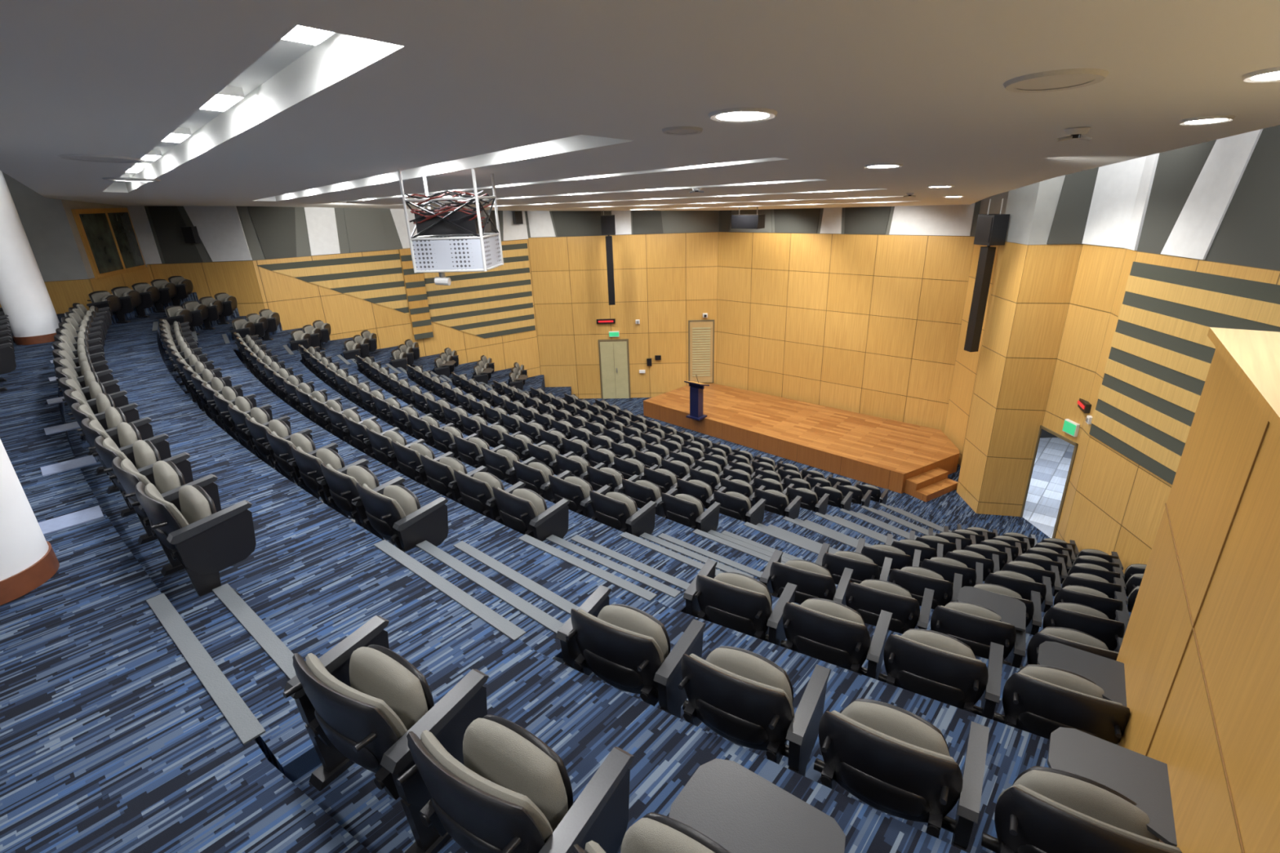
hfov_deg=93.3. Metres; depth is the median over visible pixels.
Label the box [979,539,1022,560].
chair
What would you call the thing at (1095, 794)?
chair
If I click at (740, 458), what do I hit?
chair
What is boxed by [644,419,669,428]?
chair
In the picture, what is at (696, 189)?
ceiling sensor
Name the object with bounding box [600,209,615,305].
speaker
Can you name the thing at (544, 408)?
chair
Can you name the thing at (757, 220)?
television
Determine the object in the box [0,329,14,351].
chair
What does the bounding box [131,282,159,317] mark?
chair
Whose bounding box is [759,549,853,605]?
chair
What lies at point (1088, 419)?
wall sensor
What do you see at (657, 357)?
fire alarm box
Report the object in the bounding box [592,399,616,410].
chair
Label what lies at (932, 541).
chair
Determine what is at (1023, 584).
chair
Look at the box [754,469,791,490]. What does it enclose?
chair
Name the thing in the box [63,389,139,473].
chair
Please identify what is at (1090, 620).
chair
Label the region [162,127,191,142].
recessed light
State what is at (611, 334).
exit sign
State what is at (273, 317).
chair
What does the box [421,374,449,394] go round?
chair
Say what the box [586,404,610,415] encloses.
chair
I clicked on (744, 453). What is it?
chair
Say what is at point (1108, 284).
wall
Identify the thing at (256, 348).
chair
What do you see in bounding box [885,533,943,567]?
chair
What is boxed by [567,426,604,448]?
chair
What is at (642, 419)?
chair
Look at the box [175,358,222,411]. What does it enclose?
chair
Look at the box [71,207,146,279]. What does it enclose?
window
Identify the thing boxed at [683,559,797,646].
chair
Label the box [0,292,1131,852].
floor
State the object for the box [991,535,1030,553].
chair
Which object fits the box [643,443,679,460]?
chair
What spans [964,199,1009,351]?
speaker
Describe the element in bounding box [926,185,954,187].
recessed light
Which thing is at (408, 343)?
chair
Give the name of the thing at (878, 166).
recessed light
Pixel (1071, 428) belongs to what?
exit sign
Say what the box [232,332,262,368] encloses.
chair
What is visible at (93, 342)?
chair
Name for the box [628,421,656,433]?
chair
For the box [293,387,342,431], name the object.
chair
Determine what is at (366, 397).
chair
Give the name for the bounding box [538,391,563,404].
chair
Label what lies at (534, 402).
chair
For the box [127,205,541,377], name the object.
wall
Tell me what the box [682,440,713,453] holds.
chair
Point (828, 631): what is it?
chair
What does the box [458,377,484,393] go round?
chair
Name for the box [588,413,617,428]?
chair
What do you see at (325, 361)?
chair
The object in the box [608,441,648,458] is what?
chair
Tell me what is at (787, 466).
chair
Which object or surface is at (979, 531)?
chair
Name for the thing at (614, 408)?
chair
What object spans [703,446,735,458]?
chair
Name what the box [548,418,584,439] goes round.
chair
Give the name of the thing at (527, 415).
chair
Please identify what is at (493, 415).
chair
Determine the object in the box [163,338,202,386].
chair
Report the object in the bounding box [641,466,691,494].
chair
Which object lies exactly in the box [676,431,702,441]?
chair
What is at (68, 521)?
steps
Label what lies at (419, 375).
chair
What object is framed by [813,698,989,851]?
chair
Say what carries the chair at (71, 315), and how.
on the floor
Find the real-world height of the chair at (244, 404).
0.696 m
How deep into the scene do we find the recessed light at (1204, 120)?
3.12 m
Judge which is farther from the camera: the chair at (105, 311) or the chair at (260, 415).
the chair at (105, 311)
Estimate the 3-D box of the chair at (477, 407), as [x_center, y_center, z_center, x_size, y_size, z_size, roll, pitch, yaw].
[-3.116,-0.236,12.163,0.469,0.696,0.620,-19,27,-38]
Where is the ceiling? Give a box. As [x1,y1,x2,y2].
[0,0,1279,210]
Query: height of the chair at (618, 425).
0.696 m
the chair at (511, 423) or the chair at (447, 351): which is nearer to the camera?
the chair at (511, 423)
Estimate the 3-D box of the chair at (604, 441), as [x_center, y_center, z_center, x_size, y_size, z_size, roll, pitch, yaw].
[-0.641,0.453,11.395,0.620,0.696,0.469,18,29,41]
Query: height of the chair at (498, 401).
0.696 m
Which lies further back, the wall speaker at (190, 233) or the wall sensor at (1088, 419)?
the wall speaker at (190, 233)
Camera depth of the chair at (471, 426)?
9.78 m
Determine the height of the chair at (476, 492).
0.696 m
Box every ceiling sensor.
[688,187,703,193]
[902,192,915,197]
[1056,127,1091,142]
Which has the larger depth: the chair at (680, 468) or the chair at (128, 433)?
the chair at (680, 468)
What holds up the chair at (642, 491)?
on the floor
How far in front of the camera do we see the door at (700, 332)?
20.22 m
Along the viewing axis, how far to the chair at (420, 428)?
8.52 m
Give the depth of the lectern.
17.28 m
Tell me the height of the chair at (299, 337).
0.696 m
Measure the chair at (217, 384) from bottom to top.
0.696 m
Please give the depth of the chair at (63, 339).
7.98 m
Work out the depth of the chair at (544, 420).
12.39 m
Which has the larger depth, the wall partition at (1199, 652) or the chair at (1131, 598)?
the chair at (1131, 598)
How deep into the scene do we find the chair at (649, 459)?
10.41 m
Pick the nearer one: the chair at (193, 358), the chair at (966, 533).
the chair at (193, 358)
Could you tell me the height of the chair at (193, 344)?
0.696 m
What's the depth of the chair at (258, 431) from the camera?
5.95 m
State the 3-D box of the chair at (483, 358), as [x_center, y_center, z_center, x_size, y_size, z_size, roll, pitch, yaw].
[-4.745,-1.871,18.984,0.469,0.696,0.620,-3,21,-3]
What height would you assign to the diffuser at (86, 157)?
0.047 m
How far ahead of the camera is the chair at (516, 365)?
19.58 m
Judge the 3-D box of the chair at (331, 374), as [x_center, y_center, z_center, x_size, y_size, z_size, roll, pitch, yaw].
[-5.592,-0.797,11.370,0.469,0.696,0.620,-18,27,-36]
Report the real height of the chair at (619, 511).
0.696 m
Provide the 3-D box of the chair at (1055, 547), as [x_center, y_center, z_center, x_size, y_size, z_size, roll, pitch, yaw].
[6.761,2.182,9.965,0.620,0.696,0.469,7,23,22]
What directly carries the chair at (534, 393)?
on the floor
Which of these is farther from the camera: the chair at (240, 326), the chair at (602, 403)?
the chair at (602, 403)
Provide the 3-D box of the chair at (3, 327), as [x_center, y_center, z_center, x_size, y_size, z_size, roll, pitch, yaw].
[-9.285,-1.265,8.662,0.620,0.696,0.469,18,29,42]
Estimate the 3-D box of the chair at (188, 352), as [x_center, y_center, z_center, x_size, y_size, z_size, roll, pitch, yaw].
[-7.009,-0.946,9.420,0.469,0.696,0.620,-19,27,-37]
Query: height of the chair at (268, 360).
0.696 m
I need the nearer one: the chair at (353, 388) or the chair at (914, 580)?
the chair at (914, 580)
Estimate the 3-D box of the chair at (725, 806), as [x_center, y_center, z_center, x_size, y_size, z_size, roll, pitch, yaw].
[0.184,1.335,1.665,0.620,0.696,0.581,12,25,31]
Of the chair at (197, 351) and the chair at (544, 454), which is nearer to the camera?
the chair at (544, 454)
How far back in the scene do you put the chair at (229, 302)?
14.52 m
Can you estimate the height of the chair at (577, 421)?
0.696 m
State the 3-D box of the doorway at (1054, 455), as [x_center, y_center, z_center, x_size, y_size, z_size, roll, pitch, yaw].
[10.005,0.181,13.774,4.015,2.350,5.100,-2,21,0]
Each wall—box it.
[0,172,151,314]
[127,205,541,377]
[524,210,718,398]
[715,200,981,432]
[943,124,1279,573]
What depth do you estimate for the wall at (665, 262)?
19.65 m
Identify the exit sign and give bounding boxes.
[608,331,619,337]
[1062,418,1079,436]
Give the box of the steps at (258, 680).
[160,333,941,782]
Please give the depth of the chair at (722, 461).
12.35 m
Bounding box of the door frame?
[1020,425,1078,537]
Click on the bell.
(704, 315)
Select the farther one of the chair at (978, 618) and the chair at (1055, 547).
the chair at (1055, 547)
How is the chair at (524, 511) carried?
on the floor
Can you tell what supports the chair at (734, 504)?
on the floor
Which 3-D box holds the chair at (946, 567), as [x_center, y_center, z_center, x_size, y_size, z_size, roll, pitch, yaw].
[3.364,1.701,6.588,0.620,0.696,0.469,9,24,26]
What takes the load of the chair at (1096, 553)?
on the floor
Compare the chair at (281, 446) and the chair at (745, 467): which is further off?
the chair at (745, 467)
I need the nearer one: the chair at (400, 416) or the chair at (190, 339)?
the chair at (400, 416)
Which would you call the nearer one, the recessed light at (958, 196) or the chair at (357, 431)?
the chair at (357, 431)
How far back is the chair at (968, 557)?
7.25 m
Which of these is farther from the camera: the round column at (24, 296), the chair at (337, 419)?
the round column at (24, 296)
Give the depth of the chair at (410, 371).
14.67 m
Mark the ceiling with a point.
(568, 104)
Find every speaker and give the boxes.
[180,226,200,243]
[511,210,523,224]
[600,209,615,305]
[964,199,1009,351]
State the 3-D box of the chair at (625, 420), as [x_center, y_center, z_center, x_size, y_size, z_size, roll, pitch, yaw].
[-0.375,0.015,16.192,0.469,0.696,0.620,-19,27,-37]
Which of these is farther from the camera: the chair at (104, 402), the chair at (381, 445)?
the chair at (381, 445)
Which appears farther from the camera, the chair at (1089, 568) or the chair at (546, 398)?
the chair at (546, 398)
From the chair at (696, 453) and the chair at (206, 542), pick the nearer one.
the chair at (206, 542)
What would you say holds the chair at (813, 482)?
on the floor
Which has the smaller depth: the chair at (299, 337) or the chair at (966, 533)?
the chair at (966, 533)
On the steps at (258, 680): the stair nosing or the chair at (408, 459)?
the stair nosing
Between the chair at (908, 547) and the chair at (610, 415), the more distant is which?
the chair at (610, 415)
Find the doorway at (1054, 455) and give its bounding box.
[1022,429,1074,537]
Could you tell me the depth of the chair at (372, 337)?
16.35 m
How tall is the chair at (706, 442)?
0.696 m
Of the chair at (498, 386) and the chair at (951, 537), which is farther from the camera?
the chair at (498, 386)
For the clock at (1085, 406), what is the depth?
10.77 m
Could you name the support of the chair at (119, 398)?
on the floor
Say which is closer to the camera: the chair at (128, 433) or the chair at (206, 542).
the chair at (206, 542)
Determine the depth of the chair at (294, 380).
9.21 m
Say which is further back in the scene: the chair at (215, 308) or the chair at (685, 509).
the chair at (215, 308)
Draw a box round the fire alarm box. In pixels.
[639,355,661,373]
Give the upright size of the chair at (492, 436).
0.696 m
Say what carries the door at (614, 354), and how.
in the wall at (665, 262)
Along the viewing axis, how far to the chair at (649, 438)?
13.58 m
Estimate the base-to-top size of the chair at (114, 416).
0.696 m
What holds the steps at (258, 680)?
on the floor
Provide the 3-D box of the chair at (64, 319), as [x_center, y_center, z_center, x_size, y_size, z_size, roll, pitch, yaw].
[-8.656,-1.385,9.467,0.469,0.696,0.620,-18,26,-35]
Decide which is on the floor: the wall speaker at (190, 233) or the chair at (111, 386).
the chair at (111, 386)
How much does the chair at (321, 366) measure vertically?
0.696 m
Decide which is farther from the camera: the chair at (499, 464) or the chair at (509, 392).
the chair at (509, 392)
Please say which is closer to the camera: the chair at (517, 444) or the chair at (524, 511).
the chair at (524, 511)
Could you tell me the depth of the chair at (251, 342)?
11.81 m
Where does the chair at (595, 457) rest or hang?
on the floor
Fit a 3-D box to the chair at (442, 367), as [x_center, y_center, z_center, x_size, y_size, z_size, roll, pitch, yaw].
[-5.468,-1.579,17.066,0.581,0.696,0.620,-3,21,-3]
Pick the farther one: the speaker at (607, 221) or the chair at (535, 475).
the speaker at (607, 221)
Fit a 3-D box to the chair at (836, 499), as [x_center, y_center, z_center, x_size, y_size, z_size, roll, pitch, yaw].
[3.509,1.386,11.080,0.620,0.696,0.469,14,27,36]
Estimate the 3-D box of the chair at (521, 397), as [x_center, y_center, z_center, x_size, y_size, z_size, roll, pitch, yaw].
[-2.942,-0.592,15.526,0.469,0.696,0.620,-18,26,-35]
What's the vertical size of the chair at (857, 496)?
0.696 m
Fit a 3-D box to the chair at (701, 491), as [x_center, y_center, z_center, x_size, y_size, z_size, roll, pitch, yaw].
[0.841,1.035,8.532,0.620,0.696,0.469,15,27,38]
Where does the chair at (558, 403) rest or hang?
on the floor
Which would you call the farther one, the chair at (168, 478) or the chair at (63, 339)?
the chair at (63, 339)
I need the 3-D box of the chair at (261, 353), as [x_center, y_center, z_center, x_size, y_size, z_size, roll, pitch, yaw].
[-6.930,-1.127,11.110,0.469,0.696,0.620,-18,26,-35]
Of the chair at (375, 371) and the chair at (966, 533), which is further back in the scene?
the chair at (375, 371)
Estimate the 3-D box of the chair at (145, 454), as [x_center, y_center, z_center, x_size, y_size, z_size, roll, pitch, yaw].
[-3.624,0.382,4.464,0.620,0.696,0.469,16,28,39]
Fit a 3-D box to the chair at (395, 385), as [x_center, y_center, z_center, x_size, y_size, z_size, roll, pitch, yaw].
[-4.751,-0.667,12.189,0.469,0.696,0.620,-18,27,-36]
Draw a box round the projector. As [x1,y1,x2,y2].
[397,168,503,285]
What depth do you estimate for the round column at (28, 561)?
3.38 m
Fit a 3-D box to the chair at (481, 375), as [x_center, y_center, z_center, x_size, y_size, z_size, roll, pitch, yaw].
[-4.602,-1.444,17.870,0.581,0.696,0.620,-3,21,-3]
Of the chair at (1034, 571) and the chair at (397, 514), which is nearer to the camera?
the chair at (397, 514)
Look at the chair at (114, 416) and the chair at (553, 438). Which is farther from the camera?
the chair at (553, 438)
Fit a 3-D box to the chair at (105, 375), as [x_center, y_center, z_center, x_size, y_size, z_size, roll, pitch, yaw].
[-6.253,-0.459,6.867,0.469,0.696,0.620,-20,28,-39]
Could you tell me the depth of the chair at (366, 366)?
13.39 m
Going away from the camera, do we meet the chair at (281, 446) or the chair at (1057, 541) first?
the chair at (281, 446)
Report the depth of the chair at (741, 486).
9.26 m
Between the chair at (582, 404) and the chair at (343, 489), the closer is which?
the chair at (343, 489)
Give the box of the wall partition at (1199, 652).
[1115,327,1279,852]
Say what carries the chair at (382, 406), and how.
on the floor
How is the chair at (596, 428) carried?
on the floor
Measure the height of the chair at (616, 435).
0.696 m
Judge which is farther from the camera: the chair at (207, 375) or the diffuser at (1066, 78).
the chair at (207, 375)
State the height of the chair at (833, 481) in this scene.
0.696 m
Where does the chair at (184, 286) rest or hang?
on the floor
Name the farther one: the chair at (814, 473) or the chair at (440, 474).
the chair at (814, 473)
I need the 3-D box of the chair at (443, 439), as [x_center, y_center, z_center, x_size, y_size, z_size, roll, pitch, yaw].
[-2.565,0.281,8.321,0.620,0.696,0.469,18,29,41]
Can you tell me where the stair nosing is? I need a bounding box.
[146,321,951,745]
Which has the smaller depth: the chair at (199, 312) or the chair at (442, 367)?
the chair at (199, 312)
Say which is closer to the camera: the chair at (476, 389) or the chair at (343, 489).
the chair at (343, 489)
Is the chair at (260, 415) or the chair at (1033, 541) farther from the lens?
the chair at (1033, 541)
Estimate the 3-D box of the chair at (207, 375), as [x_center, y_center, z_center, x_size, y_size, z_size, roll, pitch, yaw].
[-5.794,-0.495,8.148,0.469,0.696,0.620,-20,28,-39]
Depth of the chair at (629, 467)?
9.10 m
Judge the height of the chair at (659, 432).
0.696 m
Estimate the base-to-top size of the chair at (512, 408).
0.696 m
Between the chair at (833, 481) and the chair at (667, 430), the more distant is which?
the chair at (667, 430)
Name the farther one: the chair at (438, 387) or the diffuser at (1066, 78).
the chair at (438, 387)
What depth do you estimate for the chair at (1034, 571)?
6.99 m
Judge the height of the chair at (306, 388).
0.696 m
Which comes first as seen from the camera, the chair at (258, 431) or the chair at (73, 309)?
the chair at (258, 431)
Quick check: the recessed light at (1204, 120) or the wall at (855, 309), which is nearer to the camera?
the recessed light at (1204, 120)
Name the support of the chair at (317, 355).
on the floor
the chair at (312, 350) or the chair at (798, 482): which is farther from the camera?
the chair at (312, 350)
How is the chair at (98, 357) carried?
on the floor
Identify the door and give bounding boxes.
[598,338,631,398]
[688,319,714,382]
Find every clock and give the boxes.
[596,318,615,324]
[1077,397,1091,413]
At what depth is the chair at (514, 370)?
19.06 m
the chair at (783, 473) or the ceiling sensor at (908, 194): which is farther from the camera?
the chair at (783, 473)
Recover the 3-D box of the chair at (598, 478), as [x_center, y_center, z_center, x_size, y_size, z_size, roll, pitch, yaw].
[-0.378,0.822,7.960,0.620,0.696,0.469,16,28,39]
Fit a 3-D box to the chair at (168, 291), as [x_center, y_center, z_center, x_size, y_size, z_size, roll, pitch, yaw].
[-10.852,-3.033,13.913,0.469,0.696,0.620,-3,21,-3]
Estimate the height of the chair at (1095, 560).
0.696 m
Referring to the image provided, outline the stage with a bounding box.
[643,383,959,502]
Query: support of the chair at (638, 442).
on the floor
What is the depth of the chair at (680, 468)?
10.01 m
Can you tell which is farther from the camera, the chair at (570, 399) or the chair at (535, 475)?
the chair at (570, 399)
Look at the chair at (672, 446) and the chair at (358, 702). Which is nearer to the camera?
the chair at (358, 702)
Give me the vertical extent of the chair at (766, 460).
0.696 m
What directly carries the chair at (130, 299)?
on the floor
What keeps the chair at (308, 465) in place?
on the floor
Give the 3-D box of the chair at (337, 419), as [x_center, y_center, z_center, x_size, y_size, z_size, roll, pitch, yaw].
[-3.689,0.058,7.764,0.620,0.696,0.469,18,29,41]
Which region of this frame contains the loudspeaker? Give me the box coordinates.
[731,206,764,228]
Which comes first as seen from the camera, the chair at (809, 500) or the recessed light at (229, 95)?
the recessed light at (229, 95)
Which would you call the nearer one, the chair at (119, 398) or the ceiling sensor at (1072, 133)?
the ceiling sensor at (1072, 133)
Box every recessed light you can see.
[120,174,129,177]
[125,164,142,172]
[141,150,161,160]
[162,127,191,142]
[200,85,244,111]
[281,25,334,44]
[708,106,777,122]
[862,163,903,168]
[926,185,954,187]
[942,195,964,197]
[1178,115,1235,125]
[1241,66,1279,82]
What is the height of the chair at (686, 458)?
0.696 m
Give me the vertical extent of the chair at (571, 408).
0.696 m
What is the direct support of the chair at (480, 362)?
on the floor
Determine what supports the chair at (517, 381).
on the floor
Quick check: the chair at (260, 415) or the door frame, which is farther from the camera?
the door frame
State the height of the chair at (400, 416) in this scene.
0.696 m
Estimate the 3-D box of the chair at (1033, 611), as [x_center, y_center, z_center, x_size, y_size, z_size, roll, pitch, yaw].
[3.196,1.687,5.408,0.620,0.696,0.469,9,24,27]
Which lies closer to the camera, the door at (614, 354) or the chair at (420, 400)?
the chair at (420, 400)
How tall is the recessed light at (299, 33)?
0.070 m
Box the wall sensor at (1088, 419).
[1085,415,1092,424]
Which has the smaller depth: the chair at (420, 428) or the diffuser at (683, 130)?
the diffuser at (683, 130)
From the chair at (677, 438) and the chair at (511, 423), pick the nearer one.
the chair at (511, 423)
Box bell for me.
[702,312,707,317]
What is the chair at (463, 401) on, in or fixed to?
on the floor
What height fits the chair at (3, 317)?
0.696 m
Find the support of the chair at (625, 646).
on the floor
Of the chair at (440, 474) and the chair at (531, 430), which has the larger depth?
the chair at (531, 430)
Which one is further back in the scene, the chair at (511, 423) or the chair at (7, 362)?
the chair at (511, 423)
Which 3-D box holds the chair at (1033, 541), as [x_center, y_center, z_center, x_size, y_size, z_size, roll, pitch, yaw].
[6.900,2.218,11.091,0.620,0.696,0.469,6,23,20]
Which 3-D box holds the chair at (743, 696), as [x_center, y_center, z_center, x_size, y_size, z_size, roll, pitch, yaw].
[0.521,1.334,2.867,0.620,0.696,0.469,11,25,30]
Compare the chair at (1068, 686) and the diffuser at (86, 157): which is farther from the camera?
the diffuser at (86, 157)
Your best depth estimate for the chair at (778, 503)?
8.92 m
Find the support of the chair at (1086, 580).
on the floor
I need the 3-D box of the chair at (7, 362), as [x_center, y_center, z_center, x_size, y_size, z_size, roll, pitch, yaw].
[-7.989,-0.837,7.444,0.680,0.696,0.469,18,29,42]
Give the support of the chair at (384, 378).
on the floor
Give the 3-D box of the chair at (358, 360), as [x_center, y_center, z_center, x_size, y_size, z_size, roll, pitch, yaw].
[-6.316,-1.342,14.069,0.469,0.696,0.680,-16,25,-33]
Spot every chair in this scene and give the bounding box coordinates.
[0,314,12,333]
[0,319,13,338]
[0,324,13,344]
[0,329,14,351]
[0,336,16,391]
[52,341,105,366]
[52,349,108,377]
[53,334,104,357]
[53,357,113,387]
[54,366,119,439]
[55,328,104,355]
[57,322,104,351]
[57,377,128,455]
[61,316,104,346]
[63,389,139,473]
[64,311,106,340]
[68,306,107,335]
[70,402,153,493]
[72,302,111,329]
[80,417,171,517]
[86,290,121,316]
[92,435,193,544]
[108,457,221,576]
[111,286,141,323]
[130,481,256,596]
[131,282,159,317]
[150,279,177,312]
[158,318,190,334]
[158,323,191,364]
[159,328,194,371]
[160,333,198,378]
[163,305,192,325]
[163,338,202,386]
[166,344,208,393]
[168,275,193,307]
[169,351,214,402]
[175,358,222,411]
[181,365,231,421]
[182,300,208,334]
[189,373,243,431]
[199,296,223,329]
[199,382,257,442]
[210,392,272,455]
[213,292,237,324]
[225,404,291,469]
[230,318,255,339]
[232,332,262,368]
[235,337,266,374]
[239,342,271,379]
[241,416,312,485]
[243,346,278,385]
[245,313,268,337]
[248,352,284,391]
[254,359,293,398]
[258,308,279,340]
[262,365,303,404]
[262,430,338,502]
[271,372,314,412]
[280,379,327,421]
[283,615,488,852]
[286,444,368,523]
[288,329,311,350]
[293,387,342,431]
[297,344,325,373]
[302,324,321,346]
[302,349,332,378]
[306,396,358,439]
[308,355,339,384]
[312,320,331,350]
[315,360,348,391]
[315,462,404,540]
[323,366,358,393]
[323,406,377,445]
[333,373,369,399]
[341,416,399,456]
[342,339,361,359]
[343,380,382,408]
[351,482,448,551]
[352,334,369,357]
[354,355,381,379]
[355,387,397,416]
[360,329,377,359]
[360,360,389,381]
[363,427,425,470]
[368,365,398,386]
[370,395,413,425]
[377,371,408,393]
[386,377,419,399]
[386,404,433,435]
[387,440,453,484]
[390,349,407,369]
[395,714,634,852]
[397,383,432,407]
[398,343,413,364]
[404,339,419,366]
[404,364,431,382]
[404,413,454,446]
[409,390,446,414]
[412,368,439,388]
[416,453,487,502]
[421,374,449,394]
[423,397,462,423]
[426,423,478,458]
[431,380,461,399]
[433,357,456,377]
[439,352,454,373]
[440,405,480,432]
[441,386,473,406]
[444,347,458,373]
[449,372,475,389]
[449,469,525,520]
[450,435,506,468]
[453,391,486,413]
[457,413,500,439]
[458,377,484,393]
[466,398,502,420]
[467,382,496,400]
[472,364,493,384]
[476,360,491,379]
[477,422,522,448]
[478,387,507,406]
[478,446,536,484]
[480,355,494,380]
[482,405,518,426]
[488,486,569,541]
[489,393,519,412]
[491,380,515,395]
[498,413,536,434]
[499,432,546,461]
[501,385,526,401]
[502,399,533,416]
[507,372,528,390]
[509,460,572,501]
[511,367,525,385]
[511,390,538,408]
[513,362,527,375]
[516,405,549,422]
[516,420,556,444]
[523,395,551,413]
[524,442,574,475]
[528,386,551,400]
[532,412,566,431]
[536,401,565,417]
[537,428,578,454]
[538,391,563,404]
[545,474,611,518]
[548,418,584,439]
[549,396,575,409]
[550,408,580,422]
[552,453,605,484]
[555,585,706,718]
[559,437,602,462]
[561,402,588,416]
[562,393,586,404]
[566,414,597,428]
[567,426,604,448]
[572,758,845,852]
[573,398,597,409]
[574,408,602,422]
[583,421,615,435]
[583,446,629,469]
[583,465,639,493]
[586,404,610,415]
[586,433,625,451]
[586,490,657,537]
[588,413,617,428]
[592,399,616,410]
[598,408,624,421]
[603,427,635,443]
[604,404,627,416]
[604,419,634,431]
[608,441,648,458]
[611,456,658,479]
[613,414,639,427]
[616,408,640,420]
[619,478,678,516]
[622,426,651,437]
[623,435,657,451]
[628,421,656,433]
[630,413,653,423]
[632,449,674,468]
[640,432,671,444]
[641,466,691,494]
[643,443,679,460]
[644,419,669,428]
[644,426,673,439]
[658,492,720,533]
[659,439,691,452]
[659,458,702,479]
[660,425,684,435]
[662,433,692,446]
[667,450,705,469]
[675,478,727,508]
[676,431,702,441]
[678,646,831,776]
[680,446,714,460]
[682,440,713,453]
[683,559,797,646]
[689,468,733,493]
[693,436,720,448]
[693,459,733,479]
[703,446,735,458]
[703,453,737,471]
[711,490,766,524]
[712,443,740,456]
[719,478,765,506]
[721,467,762,492]
[727,453,759,466]
[728,461,764,479]
[732,448,760,463]
[751,461,784,473]
[752,477,795,494]
[753,488,801,519]
[754,455,783,471]
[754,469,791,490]
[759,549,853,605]
[776,462,807,474]
[777,468,811,479]
[780,598,892,679]
[782,477,821,491]
[786,487,829,515]
[801,469,833,479]
[805,476,840,488]
[813,485,853,511]
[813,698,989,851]
[815,542,892,584]
[827,476,860,487]
[835,484,871,507]
[845,579,933,634]
[855,484,888,504]
[855,537,921,576]
[878,628,1004,719]
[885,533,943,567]
[888,566,962,609]
[909,530,960,556]
[920,556,982,587]
[928,528,975,549]
[930,586,1026,668]
[943,525,987,543]
[944,549,999,581]
[956,524,998,539]
[964,543,1012,570]
[973,583,1042,635]
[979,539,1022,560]
[981,727,1182,852]
[984,570,1053,613]
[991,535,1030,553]
[992,641,1130,744]
[1001,560,1061,596]
[1002,532,1037,547]
[1014,553,1067,583]
[1019,626,1123,668]
[1025,546,1072,573]
[1033,542,1075,565]
[1040,537,1079,558]
[1042,602,1128,651]
[1053,585,1129,622]
[1062,573,1128,604]
[1067,563,1126,590]
[1072,555,1124,579]
[1076,549,1123,570]
[1124,564,1146,584]
[1125,573,1143,596]
[1127,586,1139,612]
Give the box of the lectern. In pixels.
[684,374,709,420]
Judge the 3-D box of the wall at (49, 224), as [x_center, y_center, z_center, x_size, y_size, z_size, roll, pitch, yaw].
[-14.401,-1.416,12.548,7.481,7.800,2.301,-18,26,-35]
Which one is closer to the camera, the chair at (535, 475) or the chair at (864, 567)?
the chair at (864, 567)
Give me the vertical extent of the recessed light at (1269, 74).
0.028 m
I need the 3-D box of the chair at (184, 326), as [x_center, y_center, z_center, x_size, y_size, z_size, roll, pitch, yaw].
[-8.920,-1.751,11.666,0.469,0.696,0.680,-17,26,-33]
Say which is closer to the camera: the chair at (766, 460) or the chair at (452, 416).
the chair at (452, 416)
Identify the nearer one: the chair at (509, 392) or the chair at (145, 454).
the chair at (145, 454)
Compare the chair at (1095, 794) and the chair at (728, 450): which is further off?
the chair at (728, 450)
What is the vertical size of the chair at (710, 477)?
0.696 m
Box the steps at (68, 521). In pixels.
[38,346,103,535]
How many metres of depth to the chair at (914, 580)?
5.47 m
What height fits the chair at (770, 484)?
0.696 m
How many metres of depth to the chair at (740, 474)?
10.66 m
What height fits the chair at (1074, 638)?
0.696 m
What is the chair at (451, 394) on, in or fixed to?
on the floor
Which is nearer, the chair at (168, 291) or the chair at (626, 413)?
the chair at (168, 291)
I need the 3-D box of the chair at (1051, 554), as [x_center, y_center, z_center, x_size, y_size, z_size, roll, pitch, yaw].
[6.049,2.083,9.053,0.620,0.696,0.469,7,23,23]
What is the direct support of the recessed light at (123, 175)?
in the ceiling
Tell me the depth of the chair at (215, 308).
13.96 m
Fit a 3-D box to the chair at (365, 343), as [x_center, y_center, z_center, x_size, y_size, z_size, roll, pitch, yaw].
[-7.300,-2.062,16.013,0.469,0.696,0.620,-3,21,-3]
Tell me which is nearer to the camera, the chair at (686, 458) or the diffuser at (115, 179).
the diffuser at (115, 179)
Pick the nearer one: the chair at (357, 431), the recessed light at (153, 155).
the recessed light at (153, 155)
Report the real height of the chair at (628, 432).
0.696 m
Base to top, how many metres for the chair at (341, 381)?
0.696 m
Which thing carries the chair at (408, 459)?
on the floor
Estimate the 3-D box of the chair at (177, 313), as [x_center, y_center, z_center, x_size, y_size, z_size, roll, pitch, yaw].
[-9.855,-2.252,13.042,0.469,0.696,0.620,-3,21,-3]
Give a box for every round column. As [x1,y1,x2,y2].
[0,170,59,345]
[0,439,59,605]
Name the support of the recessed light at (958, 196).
in the ceiling
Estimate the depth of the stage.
16.06 m
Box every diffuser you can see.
[57,154,143,163]
[102,177,160,182]
[662,125,702,135]
[1003,67,1109,93]
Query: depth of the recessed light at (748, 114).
2.95 m
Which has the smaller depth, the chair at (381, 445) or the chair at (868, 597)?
the chair at (868, 597)
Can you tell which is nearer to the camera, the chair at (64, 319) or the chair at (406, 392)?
the chair at (64, 319)
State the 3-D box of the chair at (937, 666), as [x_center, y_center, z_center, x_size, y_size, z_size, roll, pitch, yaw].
[1.766,1.489,3.587,0.620,0.696,0.469,11,24,29]
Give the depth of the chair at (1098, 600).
5.83 m
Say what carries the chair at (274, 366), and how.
on the floor
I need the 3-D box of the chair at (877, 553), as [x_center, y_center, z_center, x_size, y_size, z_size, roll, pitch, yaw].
[2.791,1.612,6.871,0.680,0.696,0.469,9,24,26]
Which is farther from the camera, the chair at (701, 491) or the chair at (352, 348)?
the chair at (352, 348)

